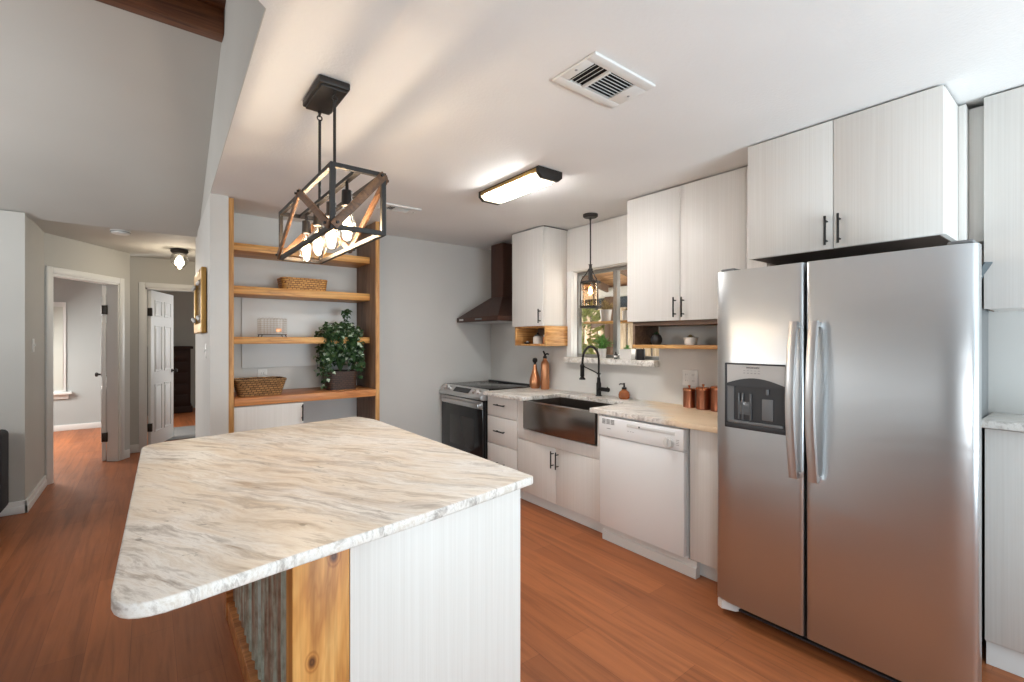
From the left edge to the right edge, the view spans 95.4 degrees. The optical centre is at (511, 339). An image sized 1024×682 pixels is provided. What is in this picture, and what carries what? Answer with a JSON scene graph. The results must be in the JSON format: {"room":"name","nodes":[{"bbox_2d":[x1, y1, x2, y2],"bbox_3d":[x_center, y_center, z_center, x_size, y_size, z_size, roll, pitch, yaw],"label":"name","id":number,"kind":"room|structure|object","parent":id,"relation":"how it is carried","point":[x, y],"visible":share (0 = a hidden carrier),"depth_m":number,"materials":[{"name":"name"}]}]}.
{"room":"kitchen","nodes":[
{"label":"kitchen","id":0,"kind":"room"},
{"bbox_2d":[0,210,27,501],"bbox_3d":[-5.637,0.188,2.529,4.200,2.425,0.110,0,0,-38],"label":"wall","id":1,"kind":"structure","parent":0,"point":[13,225],"depth_m":3.74,"materials":[{"name":"grey paint"}]},
{"bbox_2d":[0,500,26,516],"bbox_3d":[-5.588,1.350,2.483,4.220,0.100,0.022,0,0,-38],"label":"baseboard","id":2,"kind":"structure","parent":1,"relation":"attached to","point":[18,507],"depth_m":3.73,"materials":[{"name":"white paint"}]},
{"bbox_2d":[28,218,43,495],"bbox_3d":[-4.303,0.188,4.154,0.100,2.425,0.820,0,0,-38],"label":"wall","id":3,"kind":"structure","parent":0,"point":[35,234],"depth_m":4.09,"materials":[{"name":"grey paint"}]},
{"bbox_2d":[32,339,35,351],"bbox_3d":[-4.134,0.050,4.032,0.016,0.115,0.072,0,0,-38],"label":"light switch","id":4,"kind":"object","parent":3,"relation":"attached to","point":[33,340],"visible":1,"depth_m":4.02,"materials":[{"name":"white plastic"}]},
{"bbox_2d":[25,475,46,512],"bbox_3d":[-4.196,1.350,4.115,0.022,0.100,0.892,0,0,-38],"label":"baseboard","id":5,"kind":"structure","parent":3,"relation":"attached to","point":[34,495],"depth_m":4.05,"materials":[{"name":"white paint"}]},
{"bbox_2d":[53,277,106,425],"bbox_3d":[-7.515,0.175,6.724,2.780,2.450,0.100,0,0,-38],"label":"wall","id":6,"kind":"structure","parent":0,"point":[82,299],"depth_m":7.28,"materials":[{"name":"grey paint"}]},
{"bbox_2d":[53,302,71,399],"bbox_3d":[-7.121,0.170,6.909,0.870,1.480,0.090,0,0,-38],"label":"window","id":7,"kind":"structure","parent":6,"relation":"in","point":[59,308],"depth_m":7.10,"materials":[{"name":"white paint"}]},
{"bbox_2d":[53,306,62,389],"bbox_3d":[-7.131,0.135,6.922,0.670,1.270,0.011,0,0,-38],"label":"roller blind","id":8,"kind":"object","parent":7,"relation":"attached to","point":[57,310],"depth_m":7.09,"materials":[{"name":"grey fabric"}]},
{"bbox_2d":[53,422,100,431],"bbox_3d":[-7.484,1.355,6.675,2.770,0.090,0.015,0,0,-38],"label":"baseboard","id":9,"kind":"structure","parent":6,"relation":"attached to","point":[94,424],"depth_m":7.23,"materials":[{"name":"white paint"}]},
{"bbox_2d":[44,233,129,474],"bbox_3d":[-4.571,0.188,4.994,0.110,2.425,1.118,0,0,-4],"label":"wall","id":10,"kind":"structure","parent":0,"point":[60,252],"depth_m":5.06,"materials":[{"name":"grey paint"}]},
{"bbox_2d":[45,266,124,484],"bbox_3d":[-4.564,0.345,4.956,0.138,2.110,0.980,0,0,-4],"label":"trim","id":11,"kind":"structure","parent":10,"relation":"attached to","point":[115,286],"depth_m":5.36,"materials":[{"name":"white paint"}]},
{"bbox_2d":[95,285,107,460],"bbox_3d":[-4.931,0.385,5.632,0.173,2.008,0.820,0,0,-41],"label":"door","id":12,"kind":"structure","parent":10,"relation":"in","point":[104,307],"depth_m":5.34,"materials":[{"name":"white paint"}]},
{"bbox_2d":[125,444,138,458],"bbox_3d":[-4.617,1.350,5.609,0.092,0.100,0.356,0,0,-20],"label":"baseboard","id":13,"kind":"structure","parent":10,"relation":"attached to","point":[133,448],"depth_m":5.74,"materials":[{"name":"white paint"}]},
{"bbox_2d":[130,256,194,444],"bbox_3d":[-4.001,0.188,6.357,1.920,2.425,0.110,0,0,-38],"label":"wall","id":14,"kind":"structure","parent":0,"point":[151,270],"depth_m":5.78,"materials":[{"name":"grey paint"}]},
{"bbox_2d":[147,290,177,444],"bbox_3d":[-4.733,0.380,6.287,0.173,2.018,0.810,0,0,-19],"label":"door","id":15,"kind":"structure","parent":14,"relation":"in","point":[160,305],"depth_m":6.21,"materials":[{"name":"white paint"}]},
{"bbox_2d":[139,282,193,451],"bbox_3d":[-4.293,0.343,6.125,0.955,2.115,0.138,0,0,-38],"label":"trim","id":16,"kind":"structure","parent":14,"relation":"attached to","point":[149,286],"depth_m":5.81,"materials":[{"name":"white paint"}]},
{"bbox_2d":[147,290,194,407],"bbox_3d":[-6.761,0.175,9.437,2.700,2.450,0.100,0,0,-38],"label":"wall","id":17,"kind":"structure","parent":0,"point":[183,302],"depth_m":9.46,"materials":[{"name":"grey paint"}]},
{"bbox_2d":[195,193,228,437],"bbox_3d":[-2.657,0.177,4.080,0.114,2.445,1.796,0,0,-37],"label":"wall partition","id":18,"kind":"structure","parent":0,"point":[212,239],"depth_m":3.38,"materials":[{"name":"grey paint"}]},
{"bbox_2d":[191,267,205,333],"bbox_3d":[-2.561,-0.300,3.797,0.062,0.500,0.740,0,0,-38],"label":"framed mirror","id":19,"kind":"object","parent":18,"relation":"attached to","point":[199,288],"visible":1,"depth_m":3.55,"materials":[{"name":"brown mirror"}]},
{"bbox_2d":[197,285,199,323],"bbox_3d":[-2.546,-0.300,3.809,0.007,0.340,0.580,0,0,-38],"label":"mirror glass","id":20,"kind":"object","parent":19,"relation":"on","point":[198,287],"depth_m":3.93,"materials":[{"name":"grey"}]},
{"bbox_2d":[200,0,265,221],"bbox_3d":[-1.615,-1.698,2.464,0.868,1.304,4.998,0,0,-25],"label":"wall","id":21,"kind":"structure","parent":0,"point":[243,19],"depth_m":2.27,"materials":[{"name":"grey paint"}]},
{"bbox_2d":[234,213,490,442],"bbox_3d":[-1.293,0.177,4.688,2.810,2.445,0.100,0,0,-38],"label":"wall","id":22,"kind":"structure","parent":0,"point":[425,286],"depth_m":4.80,"materials":[{"name":"grey paint"}]},
{"bbox_2d":[258,369,266,376],"bbox_3d":[-2.126,0.310,3.970,0.072,0.115,0.008,0,0,-38],"label":"wall outlet","id":23,"kind":"object","parent":22,"relation":"attached to","point":[261,372],"visible":0.63,"depth_m":3.97,"materials":[{"name":"white plastic"}]},
{"bbox_2d":[242,298,356,367],"bbox_3d":[-1.867,-0.056,4.166,0.958,0.585,0.017,0,0,-38],"label":"board","id":24,"kind":"object","parent":22,"relation":"attached to","point":[303,318],"visible":0.76,"depth_m":4.07,"materials":[{"name":"white paint"}]},
{"bbox_2d":[234,285,369,302],"bbox_3d":[-1.810,-0.381,4.003,1.076,0.062,0.343,0,0,-38],"label":"wall shelf","id":25,"kind":"object","parent":22,"relation":"attached to","point":[239,291],"visible":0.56,"depth_m":3.88,"materials":[{"name":"brown wood"}]},
{"bbox_2d":[277,277,326,290],"bbox_3d":[-1.791,-0.463,3.984,0.376,0.102,0.236,0,0,-38],"label":"wicker basket","id":26,"kind":"object","parent":25,"relation":"on","point":[283,282],"visible":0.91,"depth_m":3.88,"materials":[{"name":"brown wicker"}]},
{"bbox_2d":[234,242,369,267],"bbox_3d":[-1.810,-0.712,4.003,1.076,0.057,0.343,0,0,-38],"label":"wall shelf","id":27,"kind":"object","parent":22,"relation":"attached to","point":[243,250],"visible":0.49,"depth_m":3.88,"materials":[{"name":"brown wood"}]},
{"bbox_2d":[234,337,369,343],"bbox_3d":[-1.810,0.007,4.003,1.076,0.054,0.343,0,0,-38],"label":"wall shelf","id":28,"kind":"object","parent":22,"relation":"attached to","point":[237,340],"visible":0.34,"depth_m":3.77,"materials":[{"name":"brown wood"}]},
{"bbox_2d":[257,317,286,336],"bbox_3d":[-1.959,-0.099,3.807,0.190,0.159,0.165,0,0,-38],"label":"wire cage","id":29,"kind":"object","parent":28,"relation":"on","point":[279,330],"visible":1,"depth_m":3.77,"materials":[{"name":"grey metal"}]},
{"bbox_2d":[0,0,1023,261],"bbox_3d":[-2.037,-1.403,1.204,8.260,0.795,11.600,0,0,-38],"label":"ceiling","id":30,"kind":"structure","parent":0,"point":[453,101],"depth_m":2.30,"materials":[{"name":"white paint"}]},
{"bbox_2d":[110,229,130,235],"bbox_3d":[-3.683,-1.006,4.382,0.156,0.036,0.155,0,0,-38],"label":"smoke detector","id":31,"kind":"object","parent":30,"relation":"attached to","point":[122,232],"visible":0.99,"depth_m":4.34,"materials":[{"name":"white plastic"}]},
{"bbox_2d":[95,0,225,41],"bbox_3d":[-3.634,-1.770,0.862,5.318,0.260,0.220,0,0,-38],"label":"ceiling beam","id":32,"kind":"structure","parent":30,"relation":"attached to","point":[205,18],"depth_m":2.41,"materials":[{"name":"brown wood"}]},
{"bbox_2d":[170,248,188,268],"bbox_3d":[-3.778,-0.912,5.296,0.180,0.223,0.180,0,0,-38],"label":"globe light","id":33,"kind":"object","parent":30,"relation":"attached to","point":[179,261],"visible":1,"depth_m":5.28,"materials":[{"name":"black glass"}]},
{"bbox_2d":[275,74,388,263],"bbox_3d":[-0.795,-0.706,1.985,0.236,0.677,0.852,0,0,-38],"label":"chandelier","id":34,"kind":"object","parent":30,"relation":"hanging from","point":[326,93],"visible":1,"depth_m":1.88,"materials":[{"name":"black metal"}]},
{"bbox_2d":[298,214,314,262],"bbox_3d":[-0.981,-0.486,2.225,0.072,0.239,0.072,0,0,-38],"label":"bulb","id":35,"kind":"object","parent":34,"relation":"attached to","point":[306,225],"depth_m":2.22,"materials":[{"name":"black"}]},
{"bbox_2d":[309,205,325,256],"bbox_3d":[-0.863,-0.486,2.072,0.072,0.239,0.072,0,0,-38],"label":"bulb","id":36,"kind":"object","parent":34,"relation":"attached to","point":[316,222],"depth_m":2.07,"materials":[{"name":"black"}]},
{"bbox_2d":[322,201,340,249],"bbox_3d":[-0.744,-0.486,1.920,0.072,0.239,0.072,0,0,-38],"label":"bulb","id":37,"kind":"object","parent":34,"relation":"attached to","point":[331,235],"depth_m":1.91,"materials":[{"name":"black"}]},
{"bbox_2d":[337,181,356,242],"bbox_3d":[-0.626,-0.486,1.768,0.072,0.239,0.072,0,0,-38],"label":"bulb","id":38,"kind":"object","parent":34,"relation":"attached to","point":[346,198],"depth_m":1.76,"materials":[{"name":"black"}]},
{"bbox_2d":[377,203,421,214],"bbox_3d":[-0.898,-1.037,3.715,0.300,0.014,0.190,0,0,-38],"label":"ceiling vent","id":39,"kind":"object","parent":30,"relation":"in","point":[390,207],"visible":0.85,"depth_m":3.70,"materials":[{"name":"white plastic"}]},
{"bbox_2d":[479,165,561,204],"bbox_3d":[0.038,-1.011,3.101,0.197,0.066,0.650,0,0,-38],"label":"strip light","id":40,"kind":"object","parent":30,"relation":"attached to","point":[537,177],"visible":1,"depth_m":3.00,"materials":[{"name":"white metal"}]},
{"bbox_2d":[485,174,549,201],"bbox_3d":[0.038,-1.004,3.101,0.187,0.044,0.506,0,0,-38],"label":"diffuser","id":41,"kind":"object","parent":40,"relation":"attached to","point":[520,184],"depth_m":3.05,"materials":[{"name":"white plastic"}]},
{"bbox_2d":[580,213,600,308],"bbox_3d":[0.655,-0.654,3.892,0.176,0.780,0.176,0,0,-38],"label":"lantern pendant","id":42,"kind":"object","parent":30,"relation":"hanging from","point":[589,216],"visible":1,"depth_m":3.88,"materials":[{"name":"black metal"}]},
{"bbox_2d":[587,270,593,295],"bbox_3d":[0.655,-0.473,3.892,0.060,0.218,0.059,0,0,-38],"label":"bulb","id":43,"kind":"object","parent":42,"relation":"attached to","point":[590,276],"depth_m":3.88,"materials":[{"name":"black"}]},
{"bbox_2d":[553,51,654,108],"bbox_3d":[0.374,-1.037,1.886,0.362,0.014,0.230,0,0,-38],"label":"ceiling vent","id":44,"kind":"object","parent":30,"relation":"in","point":[597,77],"visible":1,"depth_m":1.87,"materials":[{"name":"white plastic"}]},
{"bbox_2d":[0,408,1023,681],"bbox_3d":[-2.508,1.430,1.028,9.300,0.060,19.700,0,0,-38],"label":"floor","id":45,"kind":"structure","parent":0,"point":[593,608],"depth_m":2.34,"materials":[{"name":"brown wood"}]},
{"bbox_2d":[0,429,8,512],"bbox_3d":[-4.476,1.050,2.702,2.005,0.700,0.920,0,0,-38],"label":"sofa","id":46,"kind":"object","parent":45,"relation":"on","point":[4,435],"visible":1,"depth_m":3.55,"materials":[{"name":"grey fabric"}]},
{"bbox_2d":[147,346,192,415],"bbox_3d":[-6.706,0.765,8.893,1.000,1.270,0.566,0,0,-38],"label":"dresser","id":47,"kind":"object","parent":45,"relation":"on","point":[181,354],"visible":0.44,"depth_m":8.88,"materials":[{"name":"black wood"}]},
{"bbox_2d":[166,425,194,440],"bbox_3d":[-4.890,1.394,7.028,0.600,0.012,1.100,0,0,-38],"label":"rug","id":48,"kind":"object","parent":45,"relation":"on","point":[184,432],"visible":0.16,"depth_m":6.92,"materials":[{"name":"grey fabric"}]},
{"bbox_2d":[229,198,233,432],"bbox_3d":[-2.206,0.181,3.608,0.034,2.438,0.481,0,0,-38],"label":"upright","id":49,"kind":"object","parent":45,"relation":"on","point":[231,200],"visible":0.27,"depth_m":3.42,"materials":[{"name":"brown wood"}]},
{"bbox_2d":[234,402,303,432],"bbox_3d":[-1.982,0.950,3.741,0.481,0.900,0.480,0,0,-38],"label":"base cabinet","id":50,"kind":"object","parent":45,"relation":"on","point":[254,417],"visible":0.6,"depth_m":3.57,"materials":[{"name":"white laminate"}]},
{"bbox_2d":[234,385,375,406],"bbox_3d":[-1.765,0.465,3.944,1.074,0.060,0.491,0,0,-38],"label":"countertop","id":51,"kind":"structure","parent":50,"relation":"on","point":[315,393],"depth_m":3.77,"materials":[{"name":"brown wood"}]},
{"bbox_2d":[234,376,286,396],"bbox_3d":[-1.996,0.369,3.679,0.372,0.131,0.270,0,0,-38],"label":"wicker basket","id":52,"kind":"object","parent":51,"relation":"on","point":[273,385],"visible":0.95,"depth_m":3.59,"materials":[{"name":"brown wicker"}]},
{"bbox_2d":[313,309,365,389],"bbox_3d":[-1.508,0.078,4.106,0.420,0.714,0.325,0,0,-38],"label":"ivy","id":53,"kind":"object","parent":51,"relation":"on","point":[331,379],"visible":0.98,"depth_m":4.05,"materials":[{"name":"plant"}]},
{"bbox_2d":[322,369,356,389],"bbox_3d":[-1.530,0.355,4.130,0.263,0.160,0.261,0,0,-38],"label":"planter","id":54,"kind":"object","parent":51,"relation":"on","point":[344,379],"depth_m":4.02,"materials":[{"name":"wicker"}]},
{"bbox_2d":[111,417,532,681],"bbox_3d":[-0.803,0.935,1.842,1.108,0.930,1.781,0,0,-38],"label":"kitchen island","id":55,"kind":"object","parent":45,"relation":"on","point":[349,549],"visible":1,"depth_m":1.37,"materials":[{"name":"white stone"}]},
{"bbox_2d":[357,221,379,420],"bbox_3d":[-1.329,0.181,4.289,0.036,2.438,0.481,0,0,-38],"label":"upright","id":56,"kind":"object","parent":45,"relation":"on","point":[368,276],"visible":0.42,"depth_m":4.19,"materials":[{"name":"brown wood"}]},
{"bbox_2d":[439,379,529,459],"bbox_3d":[-0.279,0.932,4.892,0.698,0.936,0.804,0,0,-38],"label":"range","id":57,"kind":"object","parent":45,"relation":"on","point":[464,404],"visible":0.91,"depth_m":4.67,"materials":[{"name":"grey metal"}]},
{"bbox_2d":[447,380,529,390],"bbox_3d":[-0.234,0.486,4.926,0.585,0.023,0.804,0,0,-38],"label":"cooktop","id":58,"kind":"object","parent":57,"relation":"in","point":[489,385],"depth_m":4.82,"materials":[{"name":"black glass"}]},
{"bbox_2d":[488,396,522,498],"bbox_3d":[0.133,0.961,4.405,0.646,0.878,0.450,0,0,-38],"label":"base cabinet","id":59,"kind":"object","parent":45,"relation":"on","point":[502,412],"visible":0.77,"depth_m":4.21,"materials":[{"name":"white laminate"}]},
{"bbox_2d":[518,401,603,532],"bbox_3d":[0.569,0.961,3.844,0.646,0.878,0.963,0,0,-38],"label":"base cabinet","id":60,"kind":"object","parent":45,"relation":"on","point":[565,473],"visible":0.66,"depth_m":3.62,"materials":[{"name":"white laminate"}]},
{"bbox_2d":[483,387,717,433],"bbox_3d":[0.723,0.503,3.645,0.663,0.034,2.390,0,0,-38],"label":"countertop","id":61,"kind":"structure","parent":60,"relation":"on","point":[670,414],"depth_m":3.28,"materials":[{"name":"stone"}]},
{"bbox_2d":[529,358,540,387],"bbox_3d":[0.230,0.335,4.668,0.114,0.303,0.114,0,0,-38],"label":"bottle","id":62,"kind":"object","parent":61,"relation":"on","point":[534,382],"visible":1,"depth_m":4.63,"materials":[{"name":"brown metal"}]},
{"bbox_2d":[541,351,548,389],"bbox_3d":[0.324,0.298,4.563,0.084,0.376,0.084,0,0,9],"label":"bottle","id":63,"kind":"object","parent":61,"relation":"on","point":[544,364],"visible":1,"depth_m":4.53,"materials":[{"name":"brown metal"}]},
{"bbox_2d":[523,397,613,444],"bbox_3d":[0.499,0.635,3.763,0.465,0.234,0.808,0,0,-38],"label":"sink","id":64,"kind":"object","parent":61,"relation":"in","point":[560,417],"visible":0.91,"depth_m":3.60,"materials":[{"name":"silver metal"}]},
{"bbox_2d":[529,397,613,410],"bbox_3d":[0.525,0.630,3.784,0.399,0.219,0.808,0,0,-38],"label":"basin","id":65,"kind":"object","parent":64,"relation":"in","point":[560,401],"depth_m":4.05,"materials":[{"name":"black metal"}]},
{"bbox_2d":[579,345,609,395],"bbox_3d":[0.694,0.267,3.925,0.244,0.437,0.148,0,0,-38],"label":"kitchen faucet","id":66,"kind":"object","parent":61,"relation":"on","point":[599,388],"visible":1,"depth_m":3.96,"materials":[{"name":"black metal"}]},
{"bbox_2d":[618,383,629,399],"bbox_3d":[0.916,0.420,3.809,0.092,0.132,0.094,0,0,-38],"label":"soap dispenser","id":67,"kind":"object","parent":61,"relation":"on","point":[624,394],"visible":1,"depth_m":3.78,"materials":[{"name":"orange glass"}]},
{"bbox_2d":[618,389,629,399],"bbox_3d":[0.917,0.446,3.808,0.092,0.080,0.091,0,0,-38],"label":"bottle","id":68,"kind":"object","parent":67,"relation":"attached to","point":[624,394],"depth_m":3.77,"materials":[{"name":"orange glass"}]},
{"bbox_2d":[683,385,695,407],"bbox_3d":[1.272,0.406,3.343,0.089,0.161,0.089,0,0,-38],"label":"copper canister","id":69,"kind":"object","parent":61,"relation":"on","point":[689,394],"visible":1,"depth_m":3.31,"materials":[{"name":"brown metal"}]},
{"bbox_2d":[696,384,710,409],"bbox_3d":[1.338,0.398,3.258,0.101,0.176,0.101,0,0,-38],"label":"copper canister","id":70,"kind":"object","parent":61,"relation":"on","point":[703,394],"visible":0.98,"depth_m":3.22,"materials":[{"name":"brown metal"}]},
{"bbox_2d":[710,386,717,411],"bbox_3d":[1.406,0.391,3.162,0.111,0.191,0.111,0,0,-38],"label":"copper canister","id":71,"kind":"object","parent":61,"relation":"on","point":[714,389],"visible":0.45,"depth_m":3.13,"materials":[{"name":"brown metal"}]},
{"bbox_2d":[599,415,699,578],"bbox_3d":[1.066,0.964,3.164,0.674,0.872,0.710,0,0,-38],"label":"dishwasher","id":72,"kind":"object","parent":45,"relation":"on","point":[645,466],"visible":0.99,"depth_m":2.94,"materials":[{"name":"white metal"}]},
{"bbox_2d":[690,429,717,581],"bbox_3d":[1.378,0.961,2.832,0.610,0.878,0.282,0,0,-38],"label":"base cabinet","id":73,"kind":"object","parent":45,"relation":"on","point":[703,445],"visible":0.28,"depth_m":2.69,"materials":[{"name":"white laminate"}]},
{"bbox_2d":[718,239,987,681],"bbox_3d":[1.611,0.521,2.221,0.890,1.757,0.960,0,0,-38],"label":"refrigerator","id":74,"kind":"object","parent":45,"relation":"on","point":[853,391],"visible":0.98,"depth_m":1.90,"materials":[{"name":"grey metal"}]},
{"bbox_2d":[985,428,1023,677],"bbox_3d":[2.391,0.889,1.784,0.305,1.022,0.785,0,0,-38],"label":"base cabinet","id":75,"kind":"object","parent":45,"relation":"on","point":[1004,449],"visible":0.97,"depth_m":1.96,"materials":[{"name":"white laminate"}]},
{"bbox_2d":[982,412,1023,431],"bbox_3d":[2.377,0.359,1.780,0.338,0.034,0.795,0,0,-38],"label":"countertop","id":76,"kind":"structure","parent":75,"relation":"on","point":[1002,421],"depth_m":1.97,"materials":[{"name":"stone"}]},
{"bbox_2d":[491,214,1023,414],"bbox_3d":[2.237,0.177,2.336,0.120,2.445,8.145,0,0,-38],"label":"wall","id":77,"kind":"structure","parent":0,"point":[510,362],"depth_m":3.58,"materials":[{"name":"grey paint"}]},
{"bbox_2d":[457,242,511,323],"bbox_3d":[-0.184,-0.594,4.954,0.482,0.832,0.760,0,0,-38],"label":"range hood","id":78,"kind":"object","parent":77,"relation":"attached to","point":[497,309],"visible":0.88,"depth_m":4.88,"materials":[{"name":"brown metal"}]},
{"bbox_2d":[512,226,567,326],"bbox_3d":[0.252,-0.582,4.501,0.350,0.913,0.460,0,0,-38],"label":"upper cabinet","id":79,"kind":"object","parent":77,"relation":"attached to","point":[539,255],"visible":0.94,"depth_m":4.35,"materials":[{"name":"white laminate"}]},
{"bbox_2d":[515,326,567,345],"bbox_3d":[0.285,-0.032,4.505,0.298,0.184,0.455,0,0,-38],"label":"shelf","id":80,"kind":"object","parent":77,"relation":"attached to","point":[553,335],"visible":0.94,"depth_m":4.39,"materials":[{"name":"brown wood"}]},
{"bbox_2d":[533,332,541,343],"bbox_3d":[0.249,-0.014,4.505,0.092,0.112,0.091,0,0,-38],"label":"jar","id":81,"kind":"object","parent":80,"relation":"on","point":[537,339],"visible":1,"depth_m":4.47,"materials":[{"name":"white ceramic"}]},
{"bbox_2d":[567,271,576,356],"bbox_3d":[0.568,-0.238,4.408,0.075,0.804,0.065,0,0,-38],"label":"trim","id":82,"kind":"structure","parent":77,"relation":"attached to","point":[571,276],"depth_m":4.38,"materials":[{"name":"white paint"}]},
{"bbox_2d":[567,215,626,271],"bbox_3d":[0.816,-0.835,4.050,0.021,0.390,0.940,0,0,-38],"label":"panel","id":83,"kind":"object","parent":77,"relation":"attached to","point":[608,237],"visible":0.56,"depth_m":4.10,"materials":[{"name":"white laminate"}]},
{"bbox_2d":[583,320,632,328],"bbox_3d":[1.036,-0.134,4.148,0.195,0.068,0.920,0,0,-38],"label":"plant shelf","id":84,"kind":"object","parent":77,"relation":"attached to","point":[594,324],"visible":0.51,"depth_m":4.31,"materials":[{"name":"brown wood"}]},
{"bbox_2d":[599,298,612,320],"bbox_3d":[0.885,-0.279,4.351,0.212,0.223,0.187,0,0,-38],"label":"plant","id":85,"kind":"object","parent":84,"relation":"on","point":[606,313],"visible":0.92,"depth_m":4.33,"materials":[{"name":"grey ceramic"}]},
{"bbox_2d":[622,308,626,319],"bbox_3d":[1.030,-0.231,4.168,0.092,0.126,0.092,0,0,-38],"label":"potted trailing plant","id":86,"kind":"object","parent":84,"relation":"on","point":[624,312],"visible":0.41,"depth_m":4.14,"materials":[{"name":"white ceramic"}]},
{"bbox_2d":[564,357,659,366],"bbox_3d":[0.836,0.189,4.024,0.118,0.048,1.000,0,0,-38],"label":"window sill slab","id":87,"kind":"structure","parent":77,"relation":"attached to","point":[609,361],"depth_m":3.89,"materials":[{"name":"stone"}]},
{"bbox_2d":[590,333,613,357],"bbox_3d":[0.793,0.049,4.067,0.226,0.232,0.263,0,0,-38],"label":"spider plant","id":88,"kind":"object","parent":87,"relation":"on","point":[602,342],"visible":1,"depth_m":4.05,"materials":[{"name":"green plant"}]},
{"bbox_2d":[619,345,635,359],"bbox_3d":[0.955,0.102,3.863,0.092,0.126,0.124,0,0,-38],"label":"potted succulent","id":89,"kind":"object","parent":87,"relation":"on","point":[627,353],"visible":1,"depth_m":3.83,"materials":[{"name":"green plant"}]},
{"bbox_2d":[636,349,644,359],"bbox_3d":[1.034,0.121,3.747,0.072,0.088,0.071,0,0,-38],"label":"cup","id":90,"kind":"object","parent":87,"relation":"on","point":[640,353],"visible":0.98,"depth_m":3.71,"materials":[{"name":"black ceramic"}]},
{"bbox_2d":[577,265,658,359],"bbox_3d":[0.914,-0.233,4.056,0.050,0.795,0.945,0,0,-38],"label":"window","id":91,"kind":"structure","parent":77,"relation":"in","point":[616,270],"depth_m":4.06,"materials":[{"name":"grey wood"}]},
{"bbox_2d":[632,319,717,348],"bbox_3d":[1.288,-0.033,3.214,0.298,0.191,0.895,0,0,-38],"label":"open shelf","id":92,"kind":"object","parent":77,"relation":"attached to","point":[643,332],"visible":0.59,"depth_m":3.33,"materials":[{"name":"brown wood"}]},
{"bbox_2d":[651,331,661,344],"bbox_3d":[1.066,-0.012,3.437,0.082,0.099,0.082,0,0,-38],"label":"round vase","id":93,"kind":"object","parent":92,"relation":"on","point":[656,339],"visible":1,"depth_m":3.41,"materials":[{"name":"black ceramic"}]},
{"bbox_2d":[683,335,697,344],"bbox_3d":[1.239,0.000,3.229,0.098,0.075,0.098,0,0,-38],"label":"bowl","id":94,"kind":"object","parent":92,"relation":"on","point":[690,340],"visible":0.98,"depth_m":3.19,"materials":[{"name":"white ceramic"}]},
{"bbox_2d":[682,370,697,385],"bbox_3d":[1.308,0.283,3.426,0.008,0.115,0.125,0,0,-38],"label":"wall outlet","id":95,"kind":"object","parent":77,"relation":"attached to","point":[689,377],"visible":0.98,"depth_m":3.42,"materials":[{"name":"white plastic"}]},
{"bbox_2d":[627,166,775,321],"bbox_3d":[1.280,-0.586,3.177,0.350,0.912,1.004,0,0,-38],"label":"upper cabinet","id":96,"kind":"object","parent":77,"relation":"attached to","point":[680,238],"visible":0.69,"depth_m":3.11,"materials":[{"name":"white laminate"}]},
{"bbox_2d":[748,85,983,264],"bbox_3d":[1.754,-0.736,2.343,0.626,0.612,0.864,0,0,-38],"label":"upper cabinet","id":97,"kind":"object","parent":77,"relation":"attached to","point":[882,178],"depth_m":2.09,"materials":[{"name":"white laminate"}]},
{"bbox_2d":[982,86,1023,311],"bbox_3d":[2.344,-0.586,1.797,0.362,0.912,0.762,0,0,-38],"label":"upper cabinet","id":98,"kind":"object","parent":77,"relation":"attached to","point":[1003,265],"visible":0.9,"depth_m":1.95,"materials":[{"name":"white laminate"}]},
{"label":"outside","id":99,"kind":"structure","parent":0,"visible":0},
{"bbox_3d":[2.361,1.560,9.431,8.700,0.080,12.000,0,0,-38],"label":"ground","id":100,"kind":"structure","parent":99,"visible":0},
{"bbox_2d":[582,300,604,353],"bbox_3d":[1.108,0.432,7.524,0.796,2.176,0.972,0,0,-38],"label":"shrub","id":101,"kind":"object","parent":100,"relation":"on","point":[586,312],"visible":0.32,"depth_m":7.39,"materials":[{"name":"green plant"}]},
{"bbox_2d":[582,270,626,354],"bbox_3d":[0.835,0.070,6.347,2.334,2.900,6.000,0,0,-38],"label":"roof","id":102,"kind":"structure","parent":100,"relation":"on","point":[606,285],"depth_m":7.15,"materials":[{"name":"brown wood"}]},
{"bbox_2d":[582,307,658,357],"bbox_3d":[1.963,0.490,7.632,0.065,2.060,5.245,0,0,-38],"label":"fence","id":103,"kind":"object","parent":100,"relation":"on","point":[623,327],"visible":0.02,"depth_m":7.71,"materials":[{"name":"brown wood"}]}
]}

